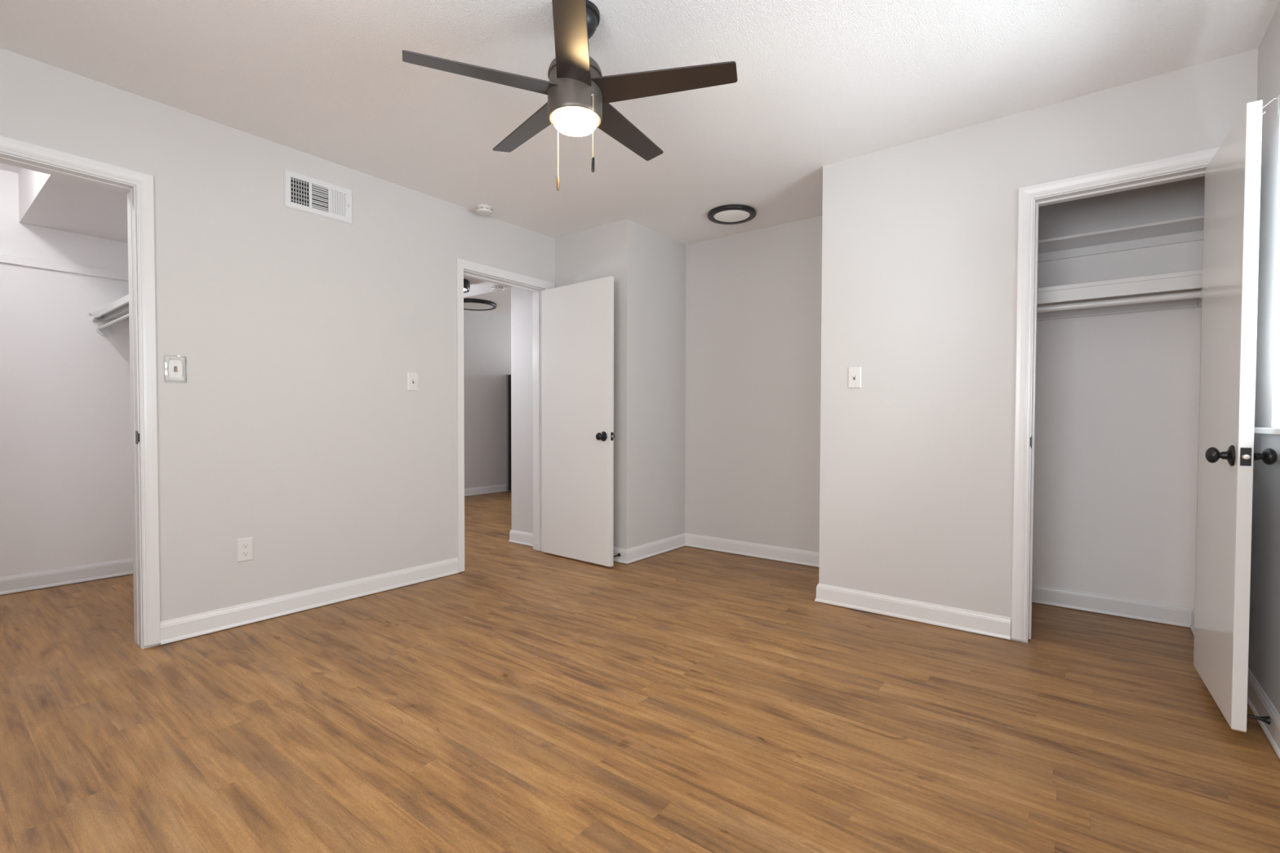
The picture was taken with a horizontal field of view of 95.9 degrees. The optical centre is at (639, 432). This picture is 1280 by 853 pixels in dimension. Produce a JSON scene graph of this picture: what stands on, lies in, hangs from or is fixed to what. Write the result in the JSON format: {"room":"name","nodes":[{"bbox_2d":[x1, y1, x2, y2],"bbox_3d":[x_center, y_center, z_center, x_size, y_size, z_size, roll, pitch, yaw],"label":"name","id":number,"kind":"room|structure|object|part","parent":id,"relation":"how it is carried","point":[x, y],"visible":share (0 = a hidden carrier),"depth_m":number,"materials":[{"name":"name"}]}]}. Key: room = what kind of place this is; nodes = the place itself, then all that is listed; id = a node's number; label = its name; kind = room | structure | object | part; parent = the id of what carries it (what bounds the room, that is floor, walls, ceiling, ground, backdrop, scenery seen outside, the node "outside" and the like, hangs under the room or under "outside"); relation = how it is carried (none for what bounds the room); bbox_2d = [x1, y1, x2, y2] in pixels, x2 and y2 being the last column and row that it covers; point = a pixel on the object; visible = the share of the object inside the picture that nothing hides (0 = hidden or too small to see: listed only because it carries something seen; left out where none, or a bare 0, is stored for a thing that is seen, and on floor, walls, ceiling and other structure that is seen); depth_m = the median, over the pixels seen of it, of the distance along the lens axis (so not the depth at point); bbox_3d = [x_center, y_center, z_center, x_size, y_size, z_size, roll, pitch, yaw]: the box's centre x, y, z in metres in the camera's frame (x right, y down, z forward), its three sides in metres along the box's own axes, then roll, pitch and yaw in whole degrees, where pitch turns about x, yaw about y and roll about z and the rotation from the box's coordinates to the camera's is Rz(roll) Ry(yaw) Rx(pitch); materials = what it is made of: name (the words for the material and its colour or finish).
{"room":"empty bedroom","nodes":[
{"label":"empty bedroom","id":0,"kind":"room"},
{"bbox_2d":[0,162,21,173],"bbox_3d":[-3.419,-1.568,2.480,1.640,0.142,1.153,1,2,38],"label":"ceiling","id":1,"kind":"structure","parent":0,"point":[3,166],"depth_m":3.30,"materials":[{"name":"paint"}]},
{"bbox_2d":[0,168,133,593],"bbox_3d":[-3.794,-0.357,3.284,0.100,2.600,1.930,1,2,38],"label":"wall","id":2,"kind":"structure","parent":0,"point":[66,489],"depth_m":3.53,"materials":[{"name":"paint"}]},
{"bbox_2d":[0,253,128,281],"bbox_3d":[-3.744,-1.003,3.233,0.022,0.050,1.730,1,2,38],"label":"rail","id":3,"kind":"object","parent":2,"relation":"attached to","point":[4,258],"depth_m":3.52,"materials":[{"name":"paint"}]},
{"bbox_2d":[0,558,133,595],"bbox_3d":[-3.149,0.900,2.809,1.540,0.101,1.730,1,2,38],"label":"baseboard","id":4,"kind":"structure","parent":2,"relation":"attached to","point":[67,575],"depth_m":3.55,"materials":[{"name":"white paint"}]},
{"bbox_2d":[96,313,128,335],"bbox_3d":[-2.808,-0.655,3.212,1.540,0.096,0.076,1,2,38],"label":"closet rod","id":5,"kind":"object","parent":2,"relation":"attached to","point":[106,329],"visible":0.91,"depth_m":3.65,"materials":[{"name":"white metal"}]},
{"bbox_2d":[96,320,112,335],"bbox_3d":[-3.412,-0.667,3.678,0.014,0.096,0.076,1,2,38],"label":"socket","id":6,"kind":"object","parent":5,"relation":"attached to","point":[107,331],"depth_m":3.68,"materials":[{"name":"white metal"}]},
{"bbox_2d":[17,168,128,242],"bbox_3d":[-2.821,-1.439,3.176,1.540,0.428,0.677,1,2,38],"label":"ceiling","id":7,"kind":"structure","parent":0,"point":[45,200],"depth_m":3.17,"materials":[{"name":"paint"}]},
{"bbox_2d":[0,48,555,648],"bbox_3d":[-1.980,-0.315,2.936,0.120,2.540,4.135,1,2,38],"label":"wall","id":8,"kind":"structure","parent":0,"point":[295,428],"depth_m":2.99,"materials":[{"name":"beige paint"}]},
{"bbox_2d":[0,135,160,647],"bbox_3d":[-2.487,-0.087,2.273,0.142,2.094,0.888,1,2,38],"label":"door frame","id":9,"kind":"structure","parent":8,"relation":"attached to","point":[140,218],"depth_m":2.55,"materials":[{"name":"white paint"}]},
{"bbox_3d":[-2.224,0.022,2.555,0.040,0.058,0.005,1,2,38],"label":"strike plate","id":10,"kind":"part","parent":9,"relation":"part of","materials":[{"name":"black metal"}]},
{"bbox_2d":[165,355,186,382],"bbox_3d":[-2.122,-0.291,2.639,0.018,0.123,0.081,1,2,38],"label":"light switch","id":11,"kind":"object","parent":8,"relation":"attached to","point":[175,366],"visible":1,"depth_m":2.64,"materials":[{"name":"white plastic"}]},
{"bbox_2d":[236,537,253,562],"bbox_3d":[-1.964,0.583,2.873,0.008,0.115,0.070,1,2,38],"label":"power outlet","id":12,"kind":"object","parent":8,"relation":"attached to","point":[245,545],"visible":1,"depth_m":2.87,"materials":[{"name":"white plastic"}]},
{"bbox_2d":[241,542,248,548],"bbox_3d":[-1.962,0.563,2.871,0.002,0.025,0.033,1,2,38],"label":"receptacle","id":13,"kind":"object","parent":12,"relation":"attached to","point":[244,545],"depth_m":2.87,"materials":[{"name":"grey plastic"}]},
{"bbox_2d":[241,551,248,556],"bbox_3d":[-1.962,0.603,2.872,0.002,0.025,0.033,1,2,38],"label":"receptacle","id":14,"kind":"object","parent":12,"relation":"attached to","point":[244,553],"depth_m":2.87,"materials":[{"name":"grey plastic"}]},
{"bbox_2d":[160,557,458,644],"bbox_3d":[-1.690,0.895,3.228,0.018,0.101,1.565,1,2,38],"label":"baseboard","id":15,"kind":"structure","parent":8,"relation":"attached to","point":[172,630],"depth_m":3.05,"materials":[{"name":"white paint"}]},
{"bbox_2d":[284,168,352,224],"bbox_3d":[-1.729,-1.270,3.123,0.019,0.192,0.350,1,2,38],"label":"air vent","id":16,"kind":"object","parent":8,"relation":"in","point":[302,193],"visible":1,"depth_m":3.11,"materials":[{"name":"white metal"}]},
{"bbox_2d":[407,371,417,391],"bbox_3d":[-1.402,-0.317,3.573,0.017,0.115,0.070,1,2,38],"label":"light switch","id":17,"kind":"object","parent":8,"relation":"attached to","point":[412,377],"visible":1,"depth_m":3.57,"materials":[{"name":"white plastic"}]},
{"bbox_2d":[455,257,554,572],"bbox_3d":[-0.999,-0.116,4.211,0.152,2.082,0.887,1,2,38],"label":"door frame","id":18,"kind":"structure","parent":8,"relation":"attached to","point":[461,264],"depth_m":4.15,"materials":[{"name":"white paint"}]},
{"bbox_2d":[541,275,614,567],"bbox_3d":[-0.466,-0.076,4.193,0.733,1.996,0.163,1,2,40],"label":"door","id":19,"kind":"structure","parent":8,"relation":"in","point":[577,319],"depth_m":4.15,"materials":[{"name":"white paint"}]},
{"bbox_3d":[-0.280,0.026,3.961,0.052,0.052,0.041,1,2,40],"label":"knob","id":20,"kind":"part","parent":19,"relation":"part of","materials":[{"name":"black metal"}]},
{"bbox_2d":[463,311,511,496],"bbox_3d":[-2.343,-0.444,7.765,0.100,2.590,6.500,1,2,38],"label":"wall","id":21,"kind":"structure","parent":0,"point":[486,339],"depth_m":7.96,"materials":[{"name":"beige paint"}]},
{"bbox_2d":[464,484,506,496],"bbox_3d":[-3.068,0.816,6.761,0.018,0.101,3.785,1,2,38],"label":"baseboard","id":22,"kind":"structure","parent":21,"relation":"attached to","point":[497,488],"depth_m":7.96,"materials":[{"name":"white paint"}]},
{"bbox_2d":[463,288,511,319],"bbox_3d":[-0.723,-1.651,7.492,2.763,0.095,4.715,1,2,38],"label":"ceiling","id":23,"kind":"structure","parent":0,"point":[502,300],"depth_m":7.08,"materials":[{"name":"white paint"}]},
{"bbox_2d":[463,298,497,311],"bbox_3d":[-2.054,-1.578,7.129,0.556,0.044,0.556,1,2,38],"label":"ceiling light","id":24,"kind":"object","parent":23,"relation":"attached to","point":[475,304],"visible":0.73,"depth_m":7.07,"materials":[{"name":"white glass"}]},
{"bbox_2d":[463,302,493,309],"bbox_3d":[-2.055,-1.568,7.129,0.485,0.016,0.485,1,2,38],"label":"diffuser","id":25,"kind":"object","parent":24,"relation":"attached to","point":[466,305],"depth_m":7.14,"materials":[{"name":"white"}]},
{"bbox_2d":[463,275,511,297],"bbox_3d":[-2.502,-1.418,4.891,3.130,0.420,1.585,1,2,38],"label":"ceiling","id":26,"kind":"structure","parent":0,"point":[477,286],"depth_m":4.76,"materials":[{"name":"white paint"}]},
{"bbox_2d":[463,278,470,293],"bbox_3d":[-1.477,-1.161,4.540,0.270,0.074,0.270,1,2,38],"label":"ceiling light","id":27,"kind":"object","parent":26,"relation":"attached to","point":[466,282],"visible":0.13,"depth_m":4.52,"materials":[{"name":"black metal"}]},
{"bbox_2d":[490,284,504,291],"bbox_3d":[-1.168,-1.182,4.727,0.108,0.039,0.108,1,2,38],"label":"smoke detector","id":28,"kind":"object","parent":26,"relation":"attached to","point":[495,287],"visible":0.99,"depth_m":4.69,"materials":[{"name":"white plastic"}]},
{"bbox_2d":[511,287,533,533],"bbox_3d":[-0.877,-0.351,4.762,0.367,2.540,0.165,1,2,38],"label":"wall","id":29,"kind":"structure","parent":0,"point":[522,468],"depth_m":4.73,"materials":[{"name":"beige paint"}]},
{"bbox_2d":[555,218,685,549],"bbox_3d":[-0.161,-0.347,4.696,0.848,2.540,0.876,1,2,38],"label":"wall","id":30,"kind":"structure","parent":0,"point":[647,267],"depth_m":4.29,"materials":[{"name":"beige paint"}]},
{"bbox_2d":[0,490,1279,852],"bbox_3d":[-0.252,0.976,4.535,7.900,0.100,9.900,1,2,38],"label":"floor","id":31,"kind":"structure","parent":0,"point":[523,699],"depth_m":1.94,"materials":[{"name":"brown wood"}]},
{"bbox_2d":[506,374,511,489],"bbox_3d":[-1.358,0.002,8.316,0.790,1.680,0.767,1,2,38],"label":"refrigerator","id":32,"kind":"object","parent":31,"relation":"on","point":[508,376],"visible":0.08,"depth_m":8.24,"materials":[{"name":"black"}]},
{"bbox_2d":[0,0,1279,244],"bbox_3d":[-0.090,-1.518,1.899,4.101,0.120,5.241,1,2,38],"label":"ceiling","id":33,"kind":"structure","parent":0,"point":[820,83],"depth_m":2.35,"materials":[{"name":"white paint"}]},
{"bbox_2d":[475,204,493,215],"bbox_3d":[-1.039,-1.482,3.853,0.114,0.041,0.114,1,2,38],"label":"smoke detector","id":34,"kind":"object","parent":33,"relation":"attached to","point":[481,209],"visible":1,"depth_m":3.82,"materials":[{"name":"white plastic"}]},
{"bbox_3d":[-1.039,-1.499,3.852,0.114,0.007,0.114,1,2,38],"label":"plate","id":35,"kind":"part","parent":34,"relation":"part of","materials":[{"name":"white plastic"}]},
{"bbox_2d":[402,0,737,190],"bbox_3d":[-0.221,-1.171,2.051,1.079,0.581,1.062,1,2,38],"label":"ceiling fan","id":36,"kind":"object","parent":33,"relation":"hanging from","point":[580,98],"visible":1,"depth_m":1.94,"materials":[{"name":"black metal"}]},
{"bbox_3d":[-0.518,-1.182,1.900,0.489,0.029,0.116,0,1,-22],"label":"blade","id":37,"kind":"part","parent":36,"relation":"part of","materials":[{"name":"black wood"}]},
{"bbox_3d":[-0.430,-1.190,2.259,0.116,0.029,0.489,-1,2,-40],"label":"blade","id":38,"kind":"part","parent":36,"relation":"part of","materials":[{"name":"black wood"}]},
{"bbox_3d":[-0.293,-1.037,2.090,0.014,0.219,0.003,1,2,44],"label":"pull chain","id":39,"kind":"part","parent":36,"relation":"part of","materials":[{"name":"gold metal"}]},
{"bbox_3d":[-0.203,-1.177,1.706,0.116,0.029,0.489,0,1,-4],"label":"blade","id":40,"kind":"part","parent":36,"relation":"part of","materials":[{"name":"black wood"}]},
{"bbox_2d":[553,107,596,136],"bbox_3d":[-0.227,-1.091,2.021,0.150,0.055,0.150,1,2,38],"label":"diffuser","id":41,"kind":"object","parent":36,"relation":"attached to","point":[572,122],"depth_m":1.98,"materials":[{"name":"white glass"}]},
{"bbox_3d":[-0.162,-1.036,1.953,0.003,0.214,0.014,-1,2,-45],"label":"pull chain","id":42,"kind":"part","parent":36,"relation":"part of","materials":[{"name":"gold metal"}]},
{"bbox_3d":[-0.061,-1.189,2.287,0.116,0.029,0.489,1,1,32],"label":"blade","id":43,"kind":"part","parent":36,"relation":"part of","materials":[{"name":"black wood"}]},
{"bbox_3d":[0.079,-1.181,1.944,0.489,0.029,0.116,0,1,14],"label":"blade","id":44,"kind":"part","parent":36,"relation":"part of","materials":[{"name":"black wood"}]},
{"bbox_2d":[707,204,755,224],"bbox_3d":[0.626,-1.485,3.939,0.328,0.028,0.328,1,2,38],"label":"recessed light","id":45,"kind":"object","parent":33,"relation":"in","point":[733,214],"visible":1,"depth_m":3.90,"materials":[{"name":"black metal"}]},
{"bbox_2d":[713,209,750,222],"bbox_3d":[0.626,-1.478,3.939,0.247,0.014,0.248,1,2,38],"label":"diffuser","id":46,"kind":"object","parent":45,"relation":"attached to","point":[724,215],"depth_m":3.92,"materials":[{"name":"white plastic"}]},
{"bbox_2d":[684,176,1204,607],"bbox_3d":[1.617,-0.324,3.791,3.073,2.540,0.136,1,2,38],"label":"wall","id":47,"kind":"structure","parent":0,"point":[1117,402],"depth_m":3.18,"materials":[{"name":"paint"}]},
{"bbox_2d":[1036,269,1202,320],"bbox_3d":[2.054,-0.686,3.159,1.509,0.123,0.320,1,2,38],"label":"closet shelf","id":48,"kind":"object","parent":47,"relation":"attached to","point":[1192,280],"visible":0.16,"depth_m":2.85,"materials":[{"name":"white paint"}]},
{"bbox_2d":[1036,289,1202,312],"bbox_3d":[1.979,-0.642,3.079,1.491,0.060,0.060,1,2,38],"label":"closet rod","id":49,"kind":"object","parent":48,"relation":"attached to","point":[1190,295],"visible":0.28,"depth_m":2.79,"materials":[{"name":"white paint"}]},
{"bbox_3d":[1.962,-0.705,3.040,1.509,0.082,0.020,1,2,38],"label":"rail","id":50,"kind":"part","parent":48,"relation":"part of","materials":[{"name":"white paint"}]},
{"bbox_2d":[1037,214,1204,262],"bbox_3d":[2.076,-0.980,3.181,1.509,0.059,0.249,1,2,38],"label":"closet shelf","id":51,"kind":"object","parent":47,"relation":"attached to","point":[1186,229],"visible":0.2,"depth_m":2.92,"materials":[{"name":"white paint"}]},
{"bbox_2d":[818,48,1257,643],"bbox_3d":[1.711,-0.301,2.768,1.675,2.540,0.110,1,2,38],"label":"wall","id":52,"kind":"structure","parent":0,"point":[920,237],"depth_m":2.86,"materials":[{"name":"beige paint"}]},
{"bbox_2d":[848,366,861,388],"bbox_3d":[1.156,-0.297,3.117,0.070,0.115,0.017,1,2,38],"label":"light switch","id":53,"kind":"object","parent":52,"relation":"attached to","point":[854,373],"visible":1,"depth_m":3.12,"materials":[{"name":"white plastic"}]},
{"bbox_2d":[613,533,1195,639],"bbox_3d":[1.042,0.893,3.704,3.728,0.101,0.774,1,2,38],"label":"baseboard","id":54,"kind":"structure","parent":52,"relation":"attached to","point":[976,622],"depth_m":3.09,"materials":[{"name":"white paint"}]},
{"bbox_2d":[1011,146,1219,641],"bbox_3d":[2.057,-0.074,2.497,0.722,2.086,0.132,1,2,38],"label":"door frame","id":55,"kind":"structure","parent":52,"relation":"attached to","point":[1028,220],"depth_m":2.64,"materials":[{"name":"white paint"}]},
{"bbox_2d":[1193,99,1277,733],"bbox_3d":[2.065,-0.044,2.043,0.163,1.970,0.607,1,1,35],"label":"door","id":56,"kind":"structure","parent":52,"relation":"in","point":[1227,455],"depth_m":1.91,"materials":[{"name":"white paint"}]},
{"bbox_3d":[1.881,0.074,1.893,0.041,0.052,0.052,1,1,35],"label":"knob","id":57,"kind":"part","parent":56,"relation":"part of","materials":[{"name":"black metal"}]},
{"bbox_3d":[1.895,0.076,1.806,0.025,0.057,0.002,1,1,35],"label":"latch plate","id":58,"kind":"part","parent":56,"relation":"part of","materials":[{"name":"metal"}]},
{"bbox_3d":[1.982,0.076,1.822,0.041,0.052,0.052,1,1,35],"label":"knob","id":59,"kind":"part","parent":56,"relation":"part of","materials":[{"name":"black metal"}]},
{"bbox_2d":[1194,177,1204,608],"bbox_3d":[2.578,-0.295,2.567,0.056,2.540,0.630,1,2,38],"label":"wall","id":60,"kind":"structure","parent":0,"point":[1204,177],"depth_m":2.83,"materials":[{"name":"paint"}]},
{"bbox_2d":[1248,1,1279,714],"bbox_3d":[1.408,-0.262,0.875,0.160,2.540,5.011,1,2,38],"label":"wall","id":61,"kind":"structure","parent":0,"point":[1264,656],"depth_m":2.01,"materials":[{"name":"beige paint"}]},
{"bbox_2d":[1247,714,1270,724],"bbox_3d":[1.998,0.926,1.887,0.083,0.025,0.025,1,2,43],"label":"door stop","id":62,"kind":"object","parent":61,"relation":"attached to","point":[1266,719],"visible":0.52,"depth_m":1.87,"materials":[{"name":"black metal"}]},
{"bbox_2d":[1247,667,1279,759],"bbox_3d":[1.067,0.959,0.608,0.018,0.101,4.135,1,2,38],"label":"baseboard","id":63,"kind":"structure","parent":61,"relation":"attached to","point":[1258,701],"depth_m":1.92,"materials":[{"name":"white paint"}]},
{"bbox_2d":[1253,110,1279,461],"bbox_3d":[1.865,-0.514,1.503,0.190,1.219,1.232,1,2,38],"label":"window","id":64,"kind":"structure","parent":61,"relation":"in","point":[1270,437],"depth_m":1.93,"materials":[{"name":"white paint"}]},
{"bbox_3d":[1.844,0.000,1.529,0.140,0.022,1.232,1,2,38],"label":"sill","id":65,"kind":"part","parent":64,"relation":"part of","materials":[{"name":"white paint"}]},
{"bbox_2d":[1262,94,1279,116],"bbox_3d":[2.119,-1.090,1.953,0.055,0.076,0.024,1,2,38],"label":"curtain bracket","id":66,"kind":"object","parent":61,"relation":"attached to","point":[1278,96],"visible":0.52,"depth_m":1.94,"materials":[{"name":"white metal"}]},
{"bbox_3d":[2.122,-1.089,1.957,0.005,0.073,0.055,-1,2,-39],"label":"arm","id":67,"kind":"part","parent":66,"relation":"part of","materials":[{"name":"white metal"}]},
{"bbox_3d":[2.140,-1.095,1.936,0.002,0.065,0.022,1,2,38],"label":"wall plate","id":68,"kind":"part","parent":66,"relation":"part of","materials":[{"name":"white metal"}]},
{"bbox_3d":[0.496,-0.389,6.743,0.120,2.540,4.650,1,2,38],"label":"wall","id":69,"kind":"structure","parent":0,"visible":0},
{"bbox_2d":[508,529,533,546],"bbox_3d":[0.497,0.830,6.587,0.384,0.101,4.732,1,2,38],"label":"baseboard","id":70,"kind":"structure","parent":69,"relation":"attached to","point":[515,536],"depth_m":4.74,"materials":[{"name":"white paint"}]},
{"bbox_3d":[-2.586,-0.359,3.507,1.540,2.600,0.100,1,2,38],"label":"wall","id":71,"kind":"structure","parent":0,"visible":0},
{"bbox_2d":[88,293,128,321],"bbox_3d":[-2.733,-0.722,3.307,1.540,0.054,0.385,1,2,38],"label":"closet shelf","id":72,"kind":"object","parent":71,"relation":"attached to","point":[119,308],"visible":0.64,"depth_m":3.43,"materials":[{"name":"white wood"}]}
]}

